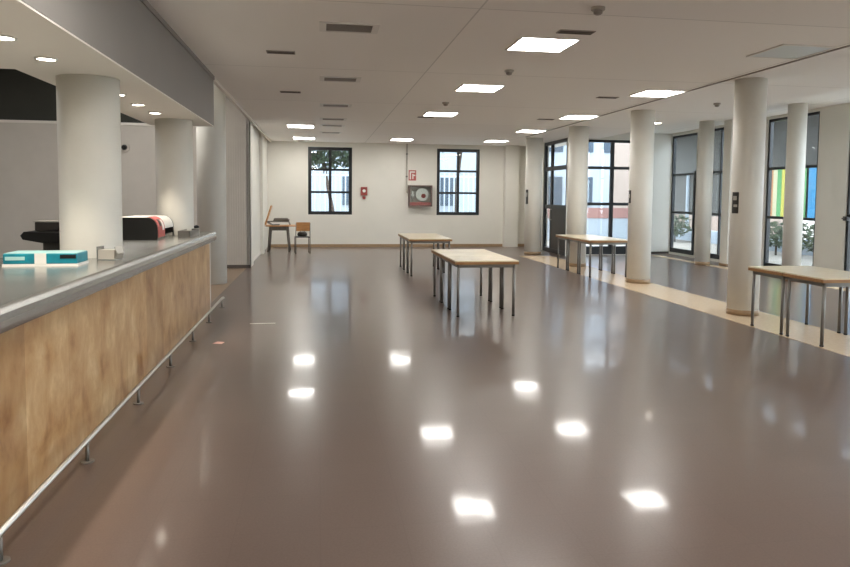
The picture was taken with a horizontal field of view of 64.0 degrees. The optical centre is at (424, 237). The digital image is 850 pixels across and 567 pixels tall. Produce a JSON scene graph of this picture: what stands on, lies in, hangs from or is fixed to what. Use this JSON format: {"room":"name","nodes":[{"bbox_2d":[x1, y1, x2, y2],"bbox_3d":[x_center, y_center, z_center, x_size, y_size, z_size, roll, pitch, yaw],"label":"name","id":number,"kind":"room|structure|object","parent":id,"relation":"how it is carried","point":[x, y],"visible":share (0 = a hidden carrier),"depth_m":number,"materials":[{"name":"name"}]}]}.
{"room":"eatery","nodes":[
{"label":"eatery","id":0,"kind":"room"},
{"bbox_2d":[0,69,143,122],"bbox_3d":[-7.290,-3.113,14.442,6.000,1.500,0.100,0,4,-9],"label":"wall","id":1,"kind":"structure","parent":0,"point":[23,96],"depth_m":14.24,"materials":[{"name":"black paint"}]},
{"bbox_2d":[0,0,213,126],"bbox_3d":[-5.106,-1.113,2.095,6.548,0.012,13.828,0,4,-9],"label":"soffit","id":2,"kind":"structure","parent":0,"point":[37,35],"depth_m":4.81,"materials":[{"name":"white paint"}]},
{"bbox_2d":[0,34,17,40],"bbox_3d":[-2.534,-1.202,4.085,0.150,0.010,0.150,0,4,-9],"label":"recessed light","id":3,"kind":"object","parent":2,"relation":"attached to","point":[2,37],"visible":1,"depth_m":4.09,"materials":[{"name":"white plastic"}]},
{"bbox_2d":[34,56,57,61],"bbox_3d":[-2.632,-1.243,4.726,0.150,0.010,0.150,0,4,-9],"label":"recessed light","id":4,"kind":"object","parent":2,"relation":"attached to","point":[41,58],"visible":1,"depth_m":4.71,"materials":[{"name":"white plastic"}]},
{"bbox_2d":[130,103,145,105],"bbox_3d":[-3.001,-1.394,7.113,0.150,0.010,0.150,0,4,-9],"label":"recessed light","id":5,"kind":"object","parent":2,"relation":"attached to","point":[134,104],"visible":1,"depth_m":7.08,"materials":[{"name":"white plastic"}]},
{"bbox_2d":[21,0,213,125],"bbox_3d":[-1.899,-2.098,2.529,0.080,1.958,13.830,0,4,-9],"label":"beam","id":6,"kind":"structure","parent":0,"point":[126,32],"depth_m":5.53,"materials":[{"name":"grey paint"}]},
{"bbox_2d":[140,0,214,79],"bbox_3d":[-1.865,-1.772,2.555,0.035,0.049,13.830,0,4,-9],"label":"trim","id":7,"kind":"structure","parent":6,"relation":"attached to","point":[146,3],"depth_m":6.80,"materials":[{"name":"grey paint"}]},
{"bbox_2d":[0,96,250,267],"bbox_3d":[-7.006,-1.595,14.246,6.500,4.500,0.162,0,4,-9],"label":"wall","id":8,"kind":"structure","parent":0,"point":[29,193],"depth_m":14.26,"materials":[{"name":"white paint"}]},
{"bbox_2d":[0,120,195,126],"bbox_3d":[-7.247,-2.392,14.165,6.000,0.055,0.190,0,4,-9],"label":"trim","id":9,"kind":"structure","parent":8,"relation":"attached to","point":[5,121],"depth_m":13.97,"materials":[{"name":"white"}]},
{"bbox_2d":[121,143,129,151],"bbox_3d":[-6.294,-1.898,14.217,0.200,0.200,0.100,0,4,-9],"label":"camera","id":10,"kind":"object","parent":8,"relation":"attached to","point":[125,147],"visible":0.87,"depth_m":14.23,"materials":[{"name":"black plastic"}]},
{"bbox_2d":[227,265,249,267],"bbox_3d":[-4.048,0.619,14.752,0.500,0.070,0.018,0,4,-9],"label":"baseboard","id":11,"kind":"structure","parent":8,"relation":"attached to","point":[228,266],"depth_m":14.74,"materials":[{"name":"grey"}]},
{"bbox_2d":[211,268,245,302],"bbox_3d":[-3.818,0.824,12.186,0.670,0.023,5.100,0,4,-9],"label":"floor","id":12,"kind":"structure","parent":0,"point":[232,273],"depth_m":12.18,"materials":[{"name":"brown tile"}]},
{"bbox_2d":[246,118,267,266],"bbox_3d":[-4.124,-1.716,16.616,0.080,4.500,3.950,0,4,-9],"label":"wall","id":13,"kind":"structure","parent":0,"point":[261,137],"depth_m":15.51,"materials":[{"name":"white paint"}]},
{"bbox_2d":[214,79,271,141],"bbox_3d":[-3.801,-3.203,14.940,0.050,1.320,11.370,0,4,-9],"label":"trim","id":14,"kind":"structure","parent":13,"relation":"attached to","point":[216,82],"depth_m":12.27,"materials":[{"name":"white"}]},
{"bbox_2d":[267,140,525,243],"bbox_3d":[-3.860,-1.978,20.899,14.750,4.500,0.250,0,4,-9],"label":"wall","id":15,"kind":"structure","parent":0,"point":[379,219],"depth_m":21.22,"materials":[{"name":"white paint"}]},
{"bbox_2d":[308,147,351,214],"bbox_3d":[-2.929,-1.761,21.000,1.340,2.070,0.080,0,4,-9],"label":"window","id":16,"kind":"structure","parent":15,"relation":"in","point":[330,149],"depth_m":20.97,"materials":[{"name":"black metal"}]},
{"bbox_2d":[359,183,368,199],"bbox_3d":[-1.889,-1.441,21.079,0.320,0.520,0.062,0,4,-9],"label":"fire alarm","id":17,"kind":"object","parent":15,"relation":"attached to","point":[363,187],"visible":1,"depth_m":21.09,"materials":[{"name":"red paint"}]},
{"bbox_2d":[271,244,523,246],"bbox_3d":[-0.732,0.231,21.387,8.080,0.085,0.015,0,4,-9],"label":"baseboard","id":18,"kind":"structure","parent":15,"relation":"attached to","point":[272,245],"depth_m":21.28,"materials":[{"name":"brown wood"}]},
{"bbox_2d":[406,144,407,192],"bbox_3d":[-0.551,-2.167,21.222,0.098,1.544,0.078,1,4,3],"label":"pipe","id":19,"kind":"object","parent":15,"relation":"attached to","point":[406,144],"visible":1,"depth_m":21.21,"materials":[{"name":"beige metal"}]},
{"bbox_2d":[409,170,415,180],"bbox_3d":[-0.396,-1.962,21.303,0.238,0.323,0.009,0,4,-9],"label":"sign","id":20,"kind":"object","parent":15,"relation":"attached to","point":[412,173],"visible":1,"depth_m":21.30,"materials":[{"name":"red"}]},
{"bbox_2d":[408,185,431,206],"bbox_3d":[-0.150,-1.318,21.285,0.740,0.660,0.200,0,4,-9],"label":"cabinet","id":21,"kind":"object","parent":15,"relation":"attached to","point":[418,195],"visible":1,"depth_m":21.27,"materials":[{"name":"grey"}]},
{"bbox_2d":[410,202,430,204],"bbox_3d":[-0.154,-1.074,21.315,0.660,0.090,0.130,0,4,-9],"label":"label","id":22,"kind":"object","parent":21,"relation":"on","point":[411,203],"depth_m":21.25,"materials":[{"name":"red"}]},
{"bbox_2d":[436,149,479,214],"bbox_3d":[1.044,-1.773,21.613,1.380,2.090,0.080,0,4,-9],"label":"window","id":23,"kind":"structure","parent":15,"relation":"in","point":[477,151],"depth_m":21.59,"materials":[{"name":"black metal"}]},
{"bbox_2d":[0,246,849,566],"bbox_3d":[-0.253,1.103,8.851,18.200,0.100,25.400,0,4,-9],"label":"floor","id":24,"kind":"structure","parent":0,"point":[597,423],"depth_m":4.53,"materials":[{"name":"stone"}]},
{"bbox_2d":[56,74,122,257],"bbox_3d":[-2.762,-0.038,5.634,0.470,2.530,0.470,0,4,-9],"label":"column","id":25,"kind":"structure","parent":24,"relation":"on","point":[87,105],"depth_m":5.41,"materials":[{"name":"white paint"}]},
{"bbox_2d":[0,243,210,526],"bbox_3d":[-2.617,0.845,4.059,0.945,0.965,10.700,0,4,-9],"label":"counter front","id":26,"kind":"object","parent":24,"relation":"on","point":[63,371],"depth_m":4.33,"materials":[{"name":"brown wood"}]},
{"bbox_2d":[0,231,216,333],"bbox_3d":[-2.611,0.311,4.067,1.080,0.130,10.780,0,4,-9],"label":"countertop","id":27,"kind":"structure","parent":26,"relation":"on","point":[27,294],"depth_m":4.35,"materials":[{"name":"metal"}]},
{"bbox_2d":[20,220,59,249],"bbox_3d":[-3.272,-0.016,6.013,0.436,0.270,0.340,0,4,-9],"label":"cash register","id":28,"kind":"object","parent":27,"relation":"on","point":[46,232],"visible":0.54,"depth_m":5.89,"materials":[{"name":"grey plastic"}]},
{"bbox_2d":[2,250,88,266],"bbox_3d":[-2.731,0.146,4.910,0.490,0.094,0.270,0,4,-11],"label":"carton","id":29,"kind":"object","parent":27,"relation":"on","point":[20,258],"visible":1,"depth_m":4.80,"materials":[{"name":"teal cardboard"}]},
{"bbox_2d":[96,246,123,259],"bbox_3d":[-2.462,0.117,5.323,0.169,0.105,0.100,1,4,3],"label":"napkin holder","id":30,"kind":"object","parent":27,"relation":"on","point":[117,253],"visible":1,"depth_m":5.28,"materials":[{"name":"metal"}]},
{"bbox_2d":[122,215,173,239],"bbox_3d":[-3.267,-0.132,7.984,0.450,0.258,0.862,0,4,-9],"label":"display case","id":31,"kind":"object","parent":27,"relation":"on","point":[135,227],"visible":0.92,"depth_m":7.58,"materials":[{"name":"black plastic"}]},
{"bbox_2d":[178,229,198,237],"bbox_3d":[-2.914,-0.063,8.387,0.140,0.078,0.600,0,4,-9],"label":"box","id":32,"kind":"object","parent":27,"relation":"on","point":[185,233],"visible":1,"depth_m":8.10,"materials":[{"name":"grey metal"}]},
{"bbox_2d":[0,297,224,565],"bbox_3d":[-2.053,1.244,4.325,0.076,0.145,11.002,0,4,-9],"label":"rail","id":33,"kind":"object","parent":24,"relation":"on","point":[4,560],"visible":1,"depth_m":4.04,"materials":[{"name":"silver metal"}]},
{"bbox_2d":[155,118,193,234],"bbox_3d":[-3.195,-0.231,8.698,0.450,2.530,0.450,0,4,-9],"label":"column","id":34,"kind":"structure","parent":24,"relation":"on","point":[173,136],"depth_m":8.47,"materials":[{"name":"white paint"}]},
{"bbox_2d":[196,84,226,284],"bbox_3d":[-3.801,-1.434,12.097,0.500,4.500,0.500,0,4,-9],"label":"column","id":35,"kind":"structure","parent":24,"relation":"on","point":[210,141],"depth_m":11.93,"materials":[{"name":"white paint"}]},
{"bbox_2d":[266,225,295,251],"bbox_3d":[-4.014,0.007,19.252,0.920,0.743,0.700,0,4,-9],"label":"wooden table","id":36,"kind":"object","parent":24,"relation":"on","point":[271,227],"visible":0.86,"depth_m":18.97,"materials":[{"name":"brown wood"}]},
{"bbox_2d":[265,205,290,224],"bbox_3d":[-4.143,-0.639,19.140,0.709,0.558,0.404,0,4,-9],"label":"chair","id":37,"kind":"object","parent":36,"relation":"on","point":[268,215],"visible":0.97,"depth_m":18.96,"materials":[{"name":"brown wood"}]},
{"bbox_2d":[294,222,310,253],"bbox_3d":[-3.358,-0.010,18.629,0.403,0.861,0.511,0,4,-15],"label":"chair","id":38,"kind":"object","parent":24,"relation":"on","point":[300,226],"visible":1,"depth_m":18.41,"materials":[{"name":"brown wood"}]},
{"bbox_2d":[297,231,306,235],"bbox_3d":[-3.370,-0.156,18.682,0.279,0.223,0.275,0,4,-15],"label":"bag","id":39,"kind":"object","parent":38,"relation":"on","point":[301,233],"visible":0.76,"depth_m":18.58,"materials":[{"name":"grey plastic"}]},
{"bbox_2d":[398,233,438,268],"bbox_3d":[-0.134,0.289,15.154,0.864,0.750,0.644,0,4,-9],"label":"table","id":40,"kind":"object","parent":24,"relation":"on","point":[399,234],"visible":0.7,"depth_m":15.34,"materials":[{"name":"grey metal"}]},
{"bbox_2d":[402,235,444,272],"bbox_3d":[-0.034,0.330,14.508,0.864,0.750,0.644,0,4,-9],"label":"table","id":41,"kind":"object","parent":24,"relation":"on","point":[403,236],"visible":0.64,"depth_m":14.65,"materials":[{"name":"beige wood"}]},
{"bbox_2d":[405,237,451,275],"bbox_3d":[0.066,0.371,13.862,0.864,0.750,0.644,0,4,-9],"label":"table","id":42,"kind":"object","parent":24,"relation":"on","point":[412,240],"visible":0.82,"depth_m":13.60,"materials":[{"name":"beige wood"}]},
{"bbox_2d":[431,249,493,301],"bbox_3d":[0.574,0.575,10.638,0.864,0.750,0.644,0,4,-9],"label":"table","id":43,"kind":"object","parent":24,"relation":"on","point":[435,252],"visible":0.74,"depth_m":10.64,"materials":[{"name":"beige wood"}]},
{"bbox_2d":[438,253,502,308],"bbox_3d":[0.674,0.616,9.992,0.864,0.750,0.644,0,4,-9],"label":"table","id":44,"kind":"object","parent":24,"relation":"on","point":[443,256],"visible":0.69,"depth_m":9.96,"materials":[{"name":"beige wood"}]},
{"bbox_2d":[446,256,518,316],"bbox_3d":[0.773,0.656,9.346,0.864,0.750,0.644,0,4,-9],"label":"table","id":45,"kind":"object","parent":24,"relation":"on","point":[502,262],"visible":1,"depth_m":9.10,"materials":[{"name":"brown wood"}]},
{"bbox_2d":[524,138,542,254],"bbox_3d":[3.024,-1.155,18.947,0.470,3.220,0.470,0,4,-9],"label":"column","id":46,"kind":"structure","parent":24,"relation":"on","point":[534,146],"depth_m":18.76,"materials":[{"name":"white paint"}]},
{"bbox_2d":[567,126,588,266],"bbox_3d":[3.534,-0.954,15.774,0.460,3.220,0.460,0,4,-9],"label":"column","id":47,"kind":"structure","parent":24,"relation":"on","point":[578,135],"depth_m":15.59,"materials":[{"name":"white paint"}]},
{"bbox_2d":[626,110,654,283],"bbox_3d":[4.055,-0.765,12.794,0.440,3.220,0.440,0,4,-9],"label":"column","id":48,"kind":"structure","parent":24,"relation":"on","point":[642,129],"depth_m":12.63,"materials":[{"name":"white paint"}]},
{"bbox_2d":[521,256,849,356],"bbox_3d":[4.631,1.173,7.759,0.840,0.023,21.750,0,4,-9],"label":"floor strip","id":49,"kind":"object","parent":24,"relation":"on","point":[835,342],"depth_m":9.88,"materials":[{"name":"beige tile"}]},
{"bbox_2d":[556,235,600,269],"bbox_3d":[3.440,0.315,15.211,0.864,0.750,0.644,0,4,-9],"label":"table","id":50,"kind":"object","parent":49,"relation":"on","point":[563,237],"visible":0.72,"depth_m":15.07,"materials":[{"name":"grey metal"}]},
{"bbox_2d":[566,236,613,273],"bbox_3d":[3.539,0.355,14.565,0.864,0.750,0.644,0,4,-9],"label":"table","id":51,"kind":"object","parent":49,"relation":"on","point":[570,238],"visible":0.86,"depth_m":14.45,"materials":[{"name":"beige wood"}]},
{"bbox_2d":[577,238,626,276],"bbox_3d":[3.639,0.396,13.919,0.864,0.750,0.644,0,4,-9],"label":"table","id":52,"kind":"object","parent":49,"relation":"on","point":[591,241],"visible":0.88,"depth_m":13.69,"materials":[{"name":"beige wood"}]},
{"bbox_2d":[748,266,842,334],"bbox_3d":[4.550,0.749,8.348,0.864,0.750,0.644,0,4,-9],"label":"table","id":53,"kind":"object","parent":49,"relation":"on","point":[769,271],"visible":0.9,"depth_m":8.23,"materials":[{"name":"beige wood"}]},
{"bbox_2d":[783,271,849,346],"bbox_3d":[4.650,0.790,7.702,0.864,0.750,0.644,0,4,-9],"label":"table","id":54,"kind":"object","parent":49,"relation":"on","point":[835,278],"visible":1,"depth_m":7.61,"materials":[{"name":"beige wood"}]},
{"bbox_2d":[695,121,714,264],"bbox_3d":[6.739,-1.073,16.383,0.350,3.440,0.350,0,4,-9],"label":"column","id":55,"kind":"structure","parent":24,"relation":"on","point":[706,128],"depth_m":16.26,"materials":[{"name":"white paint"}]},
{"bbox_2d":[726,77,767,315],"bbox_3d":[4.432,-0.549,9.368,0.420,3.220,0.420,0,4,-9],"label":"column","id":56,"kind":"structure","parent":24,"relation":"on","point":[750,94],"depth_m":9.21,"materials":[{"name":"white paint"}]},
{"bbox_2d":[732,192,738,212],"bbox_3d":[4.241,-0.482,9.296,0.015,0.290,0.108,-1,4,-22],"label":"light switch","id":57,"kind":"object","parent":56,"relation":"attached to","point":[735,195],"visible":1,"depth_m":9.29,"materials":[{"name":"black plastic"}]},
{"bbox_2d":[781,103,807,281],"bbox_3d":[7.209,-0.876,13.274,0.350,3.440,0.350,0,4,-9],"label":"column","id":58,"kind":"structure","parent":24,"relation":"on","point":[797,112],"depth_m":13.14,"materials":[{"name":"white paint"}]},
{"bbox_2d":[147,0,849,146],"bbox_3d":[1.730,-2.336,8.940,9.050,0.350,25.400,0,4,-9],"label":"ceiling","id":59,"kind":"structure","parent":0,"point":[421,51],"depth_m":8.04,"materials":[{"name":"white paint"}]},
{"bbox_2d":[266,50,294,54],"bbox_3d":[-1.642,-2.111,7.744,0.320,0.011,0.140,0,4,-9],"label":"ceiling vent","id":60,"kind":"object","parent":59,"relation":"in","point":[267,51],"visible":1,"depth_m":7.71,"materials":[{"name":"beige"}]},
{"bbox_2d":[280,91,300,92],"bbox_3d":[-2.123,-2.300,10.729,0.320,0.011,0.140,0,4,-9],"label":"ceiling vent","id":61,"kind":"object","parent":59,"relation":"in","point":[280,91],"visible":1,"depth_m":10.71,"materials":[{"name":"beige metal"}]},
{"bbox_2d":[286,124,313,127],"bbox_3d":[-2.931,-2.634,16.028,0.630,0.014,0.630,0,4,-9],"label":"recessed light","id":62,"kind":"object","parent":59,"relation":"in","point":[288,125],"visible":1,"depth_m":16.05,"materials":[{"name":"white plastic"}]},
{"bbox_2d":[288,125,312,127],"bbox_3d":[-2.931,-2.636,16.028,0.590,0.009,0.590,0,4,-9],"label":"diffuser","id":63,"kind":"object","parent":62,"relation":"attached to","point":[289,126],"depth_m":16.06,"materials":[{"name":"white plastic"}]},
{"bbox_2d":[292,137,314,139],"bbox_3d":[-3.449,-2.846,19.381,0.630,0.014,0.630,0,4,-9],"label":"recessed light","id":64,"kind":"object","parent":59,"relation":"in","point":[292,137],"visible":1,"depth_m":19.28,"materials":[{"name":"white plastic"}]},
{"bbox_2d":[320,124,344,126],"bbox_3d":[-2.161,-2.615,15.823,0.570,0.012,0.360,0,4,-9],"label":"ceiling vent","id":65,"kind":"object","parent":59,"relation":"in","point":[326,125],"visible":1,"depth_m":15.77,"materials":[{"name":"grey metal"}]},
{"bbox_2d":[320,118,346,120],"bbox_3d":[-1.955,-2.531,14.492,0.570,0.012,0.360,0,4,-9],"label":"ceiling vent","id":66,"kind":"object","parent":59,"relation":"in","point":[336,119],"visible":1,"depth_m":14.50,"materials":[{"name":"grey metal"}]},
{"bbox_2d":[320,103,351,107],"bbox_3d":[-1.613,-2.391,12.273,0.570,0.012,0.360,0,4,-9],"label":"ceiling vent","id":67,"kind":"object","parent":59,"relation":"in","point":[321,104],"visible":1,"depth_m":12.24,"materials":[{"name":"grey metal"}]},
{"bbox_2d":[320,76,360,81],"bbox_3d":[-1.183,-2.215,9.491,0.570,0.012,0.360,0,4,-9],"label":"ceiling vent","id":68,"kind":"object","parent":59,"relation":"in","point":[322,78],"visible":1,"depth_m":9.47,"materials":[{"name":"grey metal"}]},
{"bbox_2d":[319,21,379,33],"bbox_3d":[-0.732,-2.030,6.572,0.570,0.012,0.360,0,4,-9],"label":"ceiling vent","id":69,"kind":"object","parent":59,"relation":"in","point":[341,27],"visible":1,"depth_m":6.55,"materials":[{"name":"white metal"}]},
{"bbox_2d":[390,138,413,140],"bbox_3d":[-0.671,-2.835,19.608,0.630,0.014,0.630,0,4,-9],"label":"recessed light","id":70,"kind":"object","parent":59,"relation":"in","point":[392,139],"visible":1,"depth_m":19.53,"materials":[{"name":"white plastic"}]},
{"bbox_2d":[392,139,412,140],"bbox_3d":[-0.671,-2.837,19.608,0.590,0.009,0.590,0,4,-9],"label":"diffuser","id":71,"kind":"object","parent":70,"relation":"attached to","point":[392,139],"depth_m":19.55,"materials":[{"name":"white plastic"}]},
{"bbox_2d":[422,112,458,116],"bbox_3d":[0.304,-2.444,13.427,0.630,0.014,0.630,0,4,-9],"label":"recessed light","id":72,"kind":"object","parent":59,"relation":"in","point":[442,114],"visible":1,"depth_m":13.44,"materials":[{"name":"white plastic"}]},
{"bbox_2d":[454,84,504,91],"bbox_3d":[0.809,-2.237,10.152,0.630,0.014,0.630,0,4,-9],"label":"recessed light","id":73,"kind":"object","parent":59,"relation":"in","point":[464,87],"visible":1,"depth_m":10.11,"materials":[{"name":"white plastic"}]},
{"bbox_2d":[483,140,508,142],"bbox_3d":[2.073,-2.826,19.860,0.630,0.014,0.630,0,4,-9],"label":"recessed light","id":74,"kind":"object","parent":59,"relation":"in","point":[502,141],"visible":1,"depth_m":19.89,"materials":[{"name":"white plastic"}]},
{"bbox_2d":[504,69,513,74],"bbox_3d":[1.079,-2.122,8.731,0.120,0.062,0.120,0,4,-9],"label":"smoke detector","id":75,"kind":"object","parent":59,"relation":"attached to","point":[508,71],"visible":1,"depth_m":8.70,"materials":[{"name":"beige plastic"}]},
{"bbox_2d":[516,129,546,132],"bbox_3d":[2.605,-2.628,16.741,0.630,0.014,0.630,0,4,-9],"label":"recessed light","id":76,"kind":"object","parent":59,"relation":"in","point":[522,130],"visible":1,"depth_m":16.77,"materials":[{"name":"white plastic"}]},
{"bbox_2d":[505,36,581,52],"bbox_3d":[1.242,-2.051,7.220,0.630,0.014,0.630,0,4,-9],"label":"recessed light","id":77,"kind":"object","parent":59,"relation":"in","point":[524,43],"visible":1,"depth_m":7.19,"materials":[{"name":"white plastic"}]},
{"bbox_2d":[556,29,595,34],"bbox_3d":[1.478,-2.017,6.670,0.360,0.011,0.140,0,4,-9],"label":"ceiling vent","id":78,"kind":"object","parent":59,"relation":"in","point":[561,31],"visible":1,"depth_m":6.65,"materials":[{"name":"beige metal"}]},
{"bbox_2d":[558,115,598,119],"bbox_3d":[3.101,-2.437,13.727,0.630,0.014,0.630,0,4,-9],"label":"recessed light","id":79,"kind":"object","parent":59,"relation":"in","point":[580,117],"visible":1,"depth_m":13.73,"materials":[{"name":"white plastic"}]},
{"bbox_2d":[591,6,604,15],"bbox_3d":[1.479,-1.938,5.814,0.120,0.062,0.120,0,4,-9],"label":"smoke detector","id":80,"kind":"object","parent":59,"relation":"attached to","point":[597,10],"visible":1,"depth_m":5.78,"materials":[{"name":"beige plastic"}]},
{"bbox_2d":[628,89,686,97],"bbox_3d":[3.586,-2.235,10.520,0.630,0.014,0.630,0,4,-9],"label":"recessed light","id":81,"kind":"object","parent":59,"relation":"in","point":[649,92],"visible":1,"depth_m":10.49,"materials":[{"name":"white plastic"}]},
{"bbox_2d":[526,45,849,136],"bbox_3d":[4.390,-2.048,7.594,0.027,0.014,21.900,0,4,-9],"label":"trim","id":82,"kind":"structure","parent":59,"relation":"attached to","point":[847,45],"depth_m":9.24,"materials":[{"name":"beige"}]},
{"bbox_2d":[746,44,836,58],"bbox_3d":[4.007,-2.042,7.465,0.630,0.014,0.630,0,4,-9],"label":"recessed light","id":83,"kind":"object","parent":59,"relation":"in","point":[783,51],"visible":1,"depth_m":7.43,"materials":[{"name":"white plastic"}]},
{"bbox_2d":[502,145,519,246],"bbox_3d":[2.740,-1.328,21.706,0.440,3.220,0.250,0,4,-9],"label":"wall","id":84,"kind":"structure","parent":0,"point":[511,152],"depth_m":21.59,"materials":[{"name":"white paint"}]},
{"bbox_2d":[541,137,568,255],"bbox_3d":[3.632,-1.224,20.152,0.170,3.220,3.600,0,4,-9],"label":"wall","id":85,"kind":"structure","parent":0,"point":[568,137],"depth_m":20.32,"materials":[{"name":"white paint"}]},
{"bbox_2d":[542,138,567,255],"bbox_3d":[3.698,-1.164,19.365,0.141,3.200,1.940,0,4,-9],"label":"door","id":86,"kind":"structure","parent":85,"relation":"in","point":[557,213],"depth_m":19.58,"materials":[{"name":"black metal"}]},
{"bbox_2d":[586,132,629,254],"bbox_3d":[5.048,-1.244,18.909,2.250,3.440,0.120,0,4,-9],"label":"wall","id":87,"kind":"structure","parent":0,"point":[626,136],"depth_m":18.80,"materials":[{"name":"white paint"}]},
{"bbox_2d":[586,140,629,253],"bbox_3d":[5.076,-1.130,18.931,1.910,3.170,0.080,0,4,-9],"label":"window","id":88,"kind":"structure","parent":87,"relation":"in","point":[595,249],"depth_m":18.91,"materials":[{"name":"black metal"}]},
{"bbox_2d":[651,133,671,251],"bbox_3d":[6.538,-1.262,19.417,1.050,3.440,0.430,0,4,-9],"label":"wall","id":89,"kind":"structure","parent":0,"point":[662,143],"depth_m":19.52,"materials":[{"name":"white paint"}]},
{"bbox_2d":[719,120,732,263],"bbox_3d":[7.341,-1.051,16.122,0.470,3.440,0.300,0,4,-9],"label":"wall","id":90,"kind":"structure","parent":0,"point":[728,125],"depth_m":16.05,"materials":[{"name":"white paint"}]},
{"bbox_2d":[651,255,849,291],"bbox_3d":[8.090,1.171,8.293,0.280,0.023,21.750,0,4,-9],"label":"trim","id":91,"kind":"structure","parent":90,"relation":"attached to","point":[689,261],"depth_m":16.49,"materials":[{"name":"beige wood"}]},
{"bbox_2d":[654,88,849,133],"bbox_3d":[7.709,-2.418,8.388,2.600,0.250,22.500,0,4,-9],"label":"ceiling","id":92,"kind":"structure","parent":0,"point":[838,97],"depth_m":13.83,"materials":[{"name":"white paint"}]},
{"bbox_2d":[668,103,849,270],"bbox_3d":[8.793,-0.576,8.646,0.120,3.440,22.450,0,4,-9],"label":"wall","id":93,"kind":"structure","parent":0,"point":[834,126],"depth_m":13.46,"materials":[{"name":"white paint"}]},
{"bbox_2d":[670,132,697,254],"bbox_3d":[7.191,-1.214,18.892,0.140,3.300,1.330,0,4,-9],"label":"window","id":94,"kind":"structure","parent":93,"relation":"in","point":[676,250],"depth_m":19.29,"materials":[{"name":"black metal"}]},
{"bbox_2d":[710,127,723,258],"bbox_3d":[7.484,-1.116,17.190,0.080,3.320,1.470,0,4,-9],"label":"window","id":95,"kind":"structure","parent":93,"relation":"in","point":[713,256],"depth_m":17.20,"materials":[{"name":"black metal"}]},
{"bbox_2d":[764,111,819,265],"bbox_3d":[7.885,-0.952,14.596,0.080,3.320,1.610,0,4,-9],"label":"window","id":96,"kind":"structure","parent":93,"relation":"in","point":[770,168],"depth_m":15.28,"materials":[{"name":"black metal"}]},
{"bbox_2d":[841,152,849,270],"bbox_3d":[8.272,-0.750,11.713,0.194,3.360,2.680,0,4,-9],"label":"window","id":97,"kind":"structure","parent":93,"relation":"in","point":[845,218],"depth_m":13.02,"materials":[{"name":"black metal"}]},
{"label":"outside","id":98,"kind":"structure","parent":0,"visible":0},
{"bbox_2d":[547,220,813,265],"bbox_3d":[11.763,0.441,22.121,90.000,0.100,100.000,0,4,-9],"label":"ground","id":99,"kind":"structure","parent":98,"point":[806,260],"depth_m":21.64,"materials":[{"name":"grey concrete"}]},
{"bbox_2d":[311,150,348,210],"bbox_3d":[-3.751,-2.573,25.116,5.288,5.285,3.210,0,4,-9],"label":"tree","id":100,"kind":"object","parent":99,"relation":"on","point":[319,157],"visible":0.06,"depth_m":24.92,"materials":[{"name":"green plant"}]},
{"bbox_2d":[311,151,475,211],"bbox_3d":[-4.603,-2.639,33.086,17.300,4.400,5.300,0,4,-9],"label":"building","id":101,"kind":"structure","parent":99,"relation":"on","point":[448,160],"depth_m":31.36,"materials":[{"name":"white concrete"}]},
{"bbox_2d":[311,171,475,211],"bbox_3d":[-1.215,-1.024,23.268,9.700,2.450,0.040,0,4,-9],"label":"fence","id":102,"kind":"object","parent":99,"relation":"on","point":[314,174],"visible":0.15,"depth_m":23.45,"materials":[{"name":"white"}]},
{"bbox_2d":[442,152,461,211],"bbox_3d":[1.376,-2.936,26.888,4.925,5.874,3.164,0,4,-9],"label":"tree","id":103,"kind":"object","parent":99,"relation":"on","point":[442,152],"visible":0.02,"depth_m":26.88,"materials":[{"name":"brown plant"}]},
{"bbox_2d":[548,142,609,207],"bbox_3d":[8.433,-4.667,41.053,5.500,7.700,5.300,0,4,-9],"label":"building","id":104,"kind":"structure","parent":99,"relation":"on","point":[598,153],"depth_m":38.71,"materials":[{"name":"beige concrete"}]},
{"bbox_2d":[547,208,627,239],"bbox_3d":[6.594,-0.548,26.431,6.100,1.250,0.280,0,4,-9],"label":"wall","id":105,"kind":"structure","parent":99,"relation":"on","point":[597,218],"depth_m":26.36,"materials":[{"name":"red"}]},
{"bbox_2d":[674,214,691,241],"bbox_3d":[9.484,-0.393,25.767,1.206,1.074,1.585,0,4,-9],"label":"bush","id":106,"kind":"object","parent":99,"relation":"on","point":[678,227],"visible":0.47,"depth_m":25.40,"materials":[{"name":"green plant"}]},
{"bbox_2d":[613,143,782,233],"bbox_3d":[12.877,-3.412,31.934,7.100,6.400,4.800,0,4,-9],"label":"building","id":107,"kind":"structure","parent":99,"relation":"on","point":[622,150],"depth_m":32.19,"materials":[{"name":"concrete"}]},
{"bbox_2d":[674,115,818,255],"bbox_3d":[10.129,-1.698,21.226,2.500,4.250,15.000,0,4,-9],"label":"window glass","id":108,"kind":"object","parent":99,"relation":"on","point":[686,148],"visible":0.15,"depth_m":21.62,"materials":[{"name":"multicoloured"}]},
{"bbox_2d":[769,220,802,254],"bbox_3d":[10.367,-0.032,20.046,1.206,1.074,1.585,0,4,-9],"label":"bush","id":109,"kind":"object","parent":99,"relation":"on","point":[778,235],"visible":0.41,"depth_m":19.80,"materials":[{"name":"green plant"}]},
{"bbox_2d":[802,223,813,251],"bbox_3d":[10.626,0.075,18.369,1.206,1.074,1.585,0,4,-9],"label":"bush","id":110,"kind":"object","parent":99,"relation":"on","point":[810,232],"visible":0.25,"depth_m":18.36,"materials":[{"name":"green plant"}]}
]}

